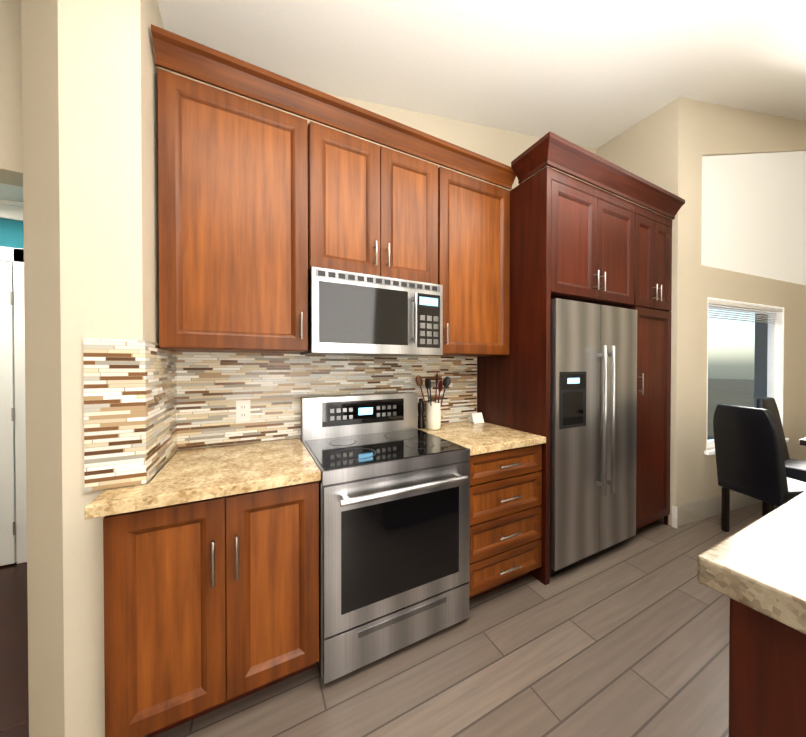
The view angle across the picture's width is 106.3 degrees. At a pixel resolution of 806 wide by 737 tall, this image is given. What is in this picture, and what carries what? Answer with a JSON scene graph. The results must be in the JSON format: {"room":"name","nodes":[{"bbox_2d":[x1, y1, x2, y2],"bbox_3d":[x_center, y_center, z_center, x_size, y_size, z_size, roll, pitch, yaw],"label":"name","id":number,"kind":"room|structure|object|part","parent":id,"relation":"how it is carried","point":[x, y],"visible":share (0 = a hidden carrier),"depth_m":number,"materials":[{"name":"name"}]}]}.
{"room":"kitchen and dining room","nodes":[
{"label":"kitchen and dining room","id":0,"kind":"room"},
{"bbox_2d":[0,0,22,186],"bbox_3d":[-2.374,-2.321,0.854,2.022,3.080,0.140,0,1,-26],"label":"wall","id":1,"kind":"structure","parent":0,"point":[11,152],"depth_m":1.20,"materials":[{"name":"beige paint"}]},
{"bbox_2d":[0,218,23,262],"bbox_3d":[-2.880,0.109,2.030,2.142,2.440,0.140,0,1,-26],"label":"wall","id":2,"kind":"structure","parent":0,"point":[11,233],"depth_m":2.05,"materials":[{"name":"teal paint"}]},
{"bbox_2d":[0,199,22,220],"bbox_3d":[-2.887,-1.060,1.896,2.018,0.100,0.075,0,1,-26],"label":"crown molding","id":3,"kind":"structure","parent":2,"relation":"attached to","point":[11,210],"depth_m":2.02,"materials":[{"name":"white"}]},
{"bbox_2d":[0,246,26,565],"bbox_3d":[-3.013,0.260,1.859,1.034,2.142,0.046,0,1,-26],"label":"hall door","id":4,"kind":"structure","parent":2,"relation":"in","point":[13,527],"depth_m":2.04,"materials":[{"name":"white wood"}]},
{"bbox_2d":[21,0,174,736],"bbox_3d":[-1.472,-1.268,1.734,0.368,5.200,1.620,0,1,-26],"label":"wall","id":5,"kind":"structure","parent":0,"point":[90,155],"depth_m":1.04,"materials":[{"name":"beige paint"}]},
{"bbox_2d":[0,502,761,736],"bbox_3d":[2.363,1.364,1.437,11.000,0.060,5.840,0,1,-26],"label":"floor","id":6,"kind":"structure","parent":0,"point":[628,637],"depth_m":1.34,"materials":[{"name":"grey laminate"}]},
{"bbox_2d":[103,481,318,736],"bbox_3d":[-0.781,0.898,1.374,0.684,0.873,0.647,0,1,-26],"label":"base cabinet","id":7,"kind":"object","parent":6,"relation":"on","point":[212,604],"visible":0.85,"depth_m":1.09,"materials":[{"name":"brown wood"}]},
{"bbox_2d":[85,438,320,518],"bbox_3d":[-0.797,0.440,1.368,0.713,0.040,0.638,0,1,-26],"label":"countertop","id":8,"kind":"structure","parent":7,"relation":"on","point":[188,475],"depth_m":1.19,"materials":[{"name":"beige stone"}]},
{"bbox_2d":[301,392,469,683],"bbox_3d":[-0.115,0.752,1.660,0.756,1.160,0.688,0,1,-26],"label":"range","id":9,"kind":"object","parent":6,"relation":"on","point":[394,528],"visible":1,"depth_m":1.41,"materials":[{"name":"silver metal"}]},
{"bbox_2d":[469,444,541,599],"bbox_3d":[0.472,0.893,1.995,0.583,0.873,0.648,0,1,-26],"label":"base cabinet","id":10,"kind":"object","parent":6,"relation":"on","point":[505,516],"visible":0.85,"depth_m":1.74,"materials":[{"name":"brown wood"}]},
{"bbox_2d":[418,421,545,455],"bbox_3d":[0.470,0.434,1.996,0.583,0.040,0.638,0,1,-26],"label":"countertop","id":11,"kind":"structure","parent":10,"relation":"on","point":[480,438],"depth_m":1.85,"materials":[{"name":"beige stone"}]},
{"bbox_2d":[418,398,424,428],"bbox_3d":[0.124,0.310,2.098,0.056,0.205,0.055,0,1,-26],"label":"pepper mill","id":12,"kind":"object","parent":11,"relation":"on","point":[421,423],"visible":0.94,"depth_m":2.08,"materials":[{"name":"black wood"}]},
{"bbox_2d":[416,373,450,429],"bbox_3d":[0.196,0.222,2.072,0.212,0.381,0.163,0,1,-26],"label":"utensil crock","id":13,"kind":"object","parent":11,"relation":"on","point":[433,415],"visible":1,"depth_m":2.04,"materials":[{"name":"beige ceramic"}]},
{"bbox_2d":[469,412,483,423],"bbox_3d":[0.559,0.374,2.297,0.100,0.076,0.060,0,1,-26],"label":"tent card","id":14,"kind":"object","parent":11,"relation":"on","point":[475,418],"visible":1,"depth_m":2.29,"materials":[{"name":"white paper"}]},
{"bbox_2d":[477,166,550,584],"bbox_3d":[0.750,0.048,2.134,0.040,2.560,0.633,0,1,-26],"label":"panel","id":15,"kind":"object","parent":6,"relation":"on","point":[513,389],"visible":0.58,"depth_m":1.95,"materials":[{"name":"brown wood"}]},
{"bbox_2d":[550,298,636,574],"bbox_3d":[1.210,0.444,2.304,0.902,1.765,0.707,0,1,-26],"label":"refrigerator","id":16,"kind":"object","parent":6,"relation":"on","point":[593,409],"visible":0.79,"depth_m":1.99,"materials":[{"name":"silver metal"}]},
{"bbox_2d":[622,204,671,529],"bbox_3d":[1.869,0.043,2.670,0.575,2.562,0.667,0,1,-26],"label":"pantry cabinet","id":17,"kind":"object","parent":6,"relation":"on","point":[653,271],"depth_m":2.41,"materials":[{"name":"brown wood"}]},
{"bbox_3d":[2.235,0.045,2.556,0.021,2.560,0.020,0,1,-26],"label":"pantry filler panel","id":18,"kind":"part","parent":17,"relation":"part of","materials":[{"name":"brown wood"}]},
{"bbox_2d":[713,404,805,531],"bbox_3d":[2.788,0.807,2.304,0.509,1.040,0.400,0,0,-4],"label":"dining chair","id":19,"kind":"object","parent":6,"relation":"on","point":[749,454],"visible":0.85,"depth_m":2.25,"materials":[{"name":"black leather"}]},
{"bbox_2d":[728,598,805,736],"bbox_3d":[1.811,0.908,0.662,1.995,0.866,0.970,0,1,-26],"label":"kitchen island","id":20,"kind":"object","parent":6,"relation":"on","point":[767,676],"depth_m":0.60,"materials":[{"name":"brown wood"}]},
{"bbox_2d":[697,491,805,633],"bbox_3d":[1.811,0.442,0.658,2.075,0.062,1.050,0,1,-26],"label":"island countertop","id":21,"kind":"structure","parent":20,"relation":"on","point":[759,565],"depth_m":0.64,"materials":[{"name":"stone"}]},
{"bbox_2d":[756,397,805,510],"bbox_3d":[3.555,0.804,2.675,0.400,1.040,0.509,0,1,-26],"label":"dining chair","id":22,"kind":"object","parent":6,"relation":"on","point":[795,469],"visible":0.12,"depth_m":2.80,"materials":[{"name":"black leather"}]},
{"bbox_2d":[799,437,805,445],"bbox_3d":[4.030,0.944,2.371,1.580,0.765,0.840,0,1,-26],"label":"dining table","id":23,"kind":"object","parent":6,"relation":"on","point":[802,441],"visible":1,"depth_m":2.38,"materials":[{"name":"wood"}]},
{"bbox_2d":[173,72,595,452],"bbox_3d":[0.439,-1.274,2.413,3.660,5.200,0.140,0,1,-26],"label":"wall","id":24,"kind":"structure","parent":0,"point":[505,147],"depth_m":2.33,"materials":[{"name":"beige paint"}]},
{"bbox_2d":[157,68,307,353],"bbox_3d":[-0.801,-0.656,1.499,0.596,1.140,0.382,0,1,-26],"label":"upper cabinet","id":25,"kind":"object","parent":24,"relation":"attached to","point":[233,214],"visible":1,"depth_m":1.35,"materials":[{"name":"brown wood"}]},
{"bbox_2d":[83,338,476,491],"bbox_3d":[-0.249,0.153,1.722,2.112,0.523,0.508,0,1,-26],"label":"backsplash","id":26,"kind":"structure","parent":24,"relation":"attached to","point":[150,408],"depth_m":1.60,"materials":[{"name":"tile"}]},
{"bbox_2d":[236,400,249,421],"bbox_3d":[-0.885,0.235,1.676,0.070,0.115,0.008,0,1,-26],"label":"electrical outlet plate","id":27,"kind":"object","parent":26,"relation":"attached to","point":[242,410],"visible":1,"depth_m":1.67,"materials":[{"name":"white plastic"}]},
{"bbox_2d":[308,121,437,283],"bbox_3d":[-0.191,-0.865,1.800,0.758,0.728,0.382,0,1,-26],"label":"upper cabinet","id":28,"kind":"object","parent":24,"relation":"attached to","point":[372,208],"visible":0.96,"depth_m":1.64,"materials":[{"name":"brown wood"}]},
{"bbox_2d":[300,267,442,356],"bbox_3d":[-0.179,-0.288,1.779,0.754,0.414,0.439,0,1,-26],"label":"microwave","id":29,"kind":"object","parent":28,"relation":"attached to","point":[353,314],"visible":1,"depth_m":1.60,"materials":[{"name":"silver metal"}]},
{"bbox_2d":[151,24,684,218],"bbox_3d":[0.638,-1.292,1.829,3.473,0.124,0.365,0,1,-26],"label":"crown molding","id":30,"kind":"structure","parent":28,"relation":"attached to","point":[179,54],"depth_m":1.65,"materials":[{"name":"brown wood"}]},
{"bbox_2d":[432,167,509,356],"bbox_3d":[0.413,-0.661,2.101,0.583,1.140,0.382,0,1,-26],"label":"upper cabinet","id":31,"kind":"object","parent":24,"relation":"attached to","point":[474,247],"visible":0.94,"depth_m":1.97,"materials":[{"name":"brown wood"}]},
{"bbox_2d":[551,168,634,307],"bbox_3d":[1.194,-0.854,2.327,0.930,0.762,0.667,0,1,-26],"label":"upper cabinet","id":32,"kind":"object","parent":24,"relation":"attached to","point":[592,244],"visible":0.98,"depth_m":2.04,"materials":[{"name":"brown wood"}]},
{"bbox_2d":[0,0,805,202],"bbox_3d":[2.381,-2.250,1.370,11.280,2.343,6.040,0,1,-26],"label":"ceiling","id":33,"kind":"structure","parent":0,"point":[594,74],"depth_m":1.85,"materials":[{"name":"white paint"}]},
{"bbox_2d":[596,97,678,525],"bbox_3d":[2.191,-1.278,2.831,0.150,5.200,0.668,0,1,-26],"label":"wall","id":34,"kind":"structure","parent":0,"point":[646,148],"depth_m":2.58,"materials":[{"name":"beige paint"}]},
{"bbox_2d":[672,506,677,528],"bbox_3d":[2.264,1.238,2.520,0.014,0.175,0.034,0,1,-26],"label":"baseboard","id":35,"kind":"structure","parent":34,"relation":"attached to","point":[674,516],"depth_m":2.52,"materials":[{"name":"white wood"}]},
{"bbox_2d":[676,97,805,525],"bbox_3d":[4.737,-1.283,3.473,5.300,5.200,0.110,0,1,-20],"label":"wall","id":36,"kind":"structure","parent":0,"point":[707,129],"depth_m":2.65,"materials":[{"name":"beige paint"}]},
{"bbox_2d":[677,491,761,525],"bbox_3d":[4.754,1.230,3.449,5.300,0.175,0.014,0,1,-20],"label":"baseboard","id":37,"kind":"structure","parent":36,"relation":"attached to","point":[732,500],"depth_m":2.71,"materials":[{"name":"white"}]},
{"bbox_2d":[704,297,788,454],"bbox_3d":[3.297,0.062,2.925,1.410,1.380,0.125,0,1,-20],"label":"window","id":38,"kind":"structure","parent":36,"relation":"in","point":[775,366],"depth_m":3.15,"materials":[{"name":"white"}]},
{"bbox_2d":[708,299,782,323],"bbox_3d":[3.302,-0.535,2.905,1.310,0.154,0.026,0,1,-20],"label":"window blind","id":39,"kind":"object","parent":38,"relation":"attached to","point":[740,305],"visible":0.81,"depth_m":2.87,"materials":[{"name":"white plastic"}]},
{"bbox_2d":[701,151,805,284],"bbox_3d":[3.569,-1.659,2.996,2.112,1.512,0.008,0,1,-20],"label":"window blind","id":40,"kind":"object","parent":36,"relation":"attached to","point":[753,214],"visible":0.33,"depth_m":2.95,"materials":[{"name":"white fabric"}]},
{"bbox_2d":[754,313,767,407],"bbox_3d":[7.585,-1.283,3.422,0.140,5.200,4.800,0,1,-26],"label":"wall","id":41,"kind":"structure","parent":0,"point":[760,360],"depth_m":5.48,"materials":[{"name":"grey paint"}]},
{"label":"outside","id":42,"kind":"structure","parent":0,"visible":0},
{"bbox_2d":[707,378,753,439],"bbox_3d":[3.941,1.479,48.910,70.000,0.100,79.700,0,1,-26],"label":"ground","id":43,"kind":"structure","parent":42,"point":[737,392],"depth_m":19.53,"materials":[{"name":"grey"}]}
]}

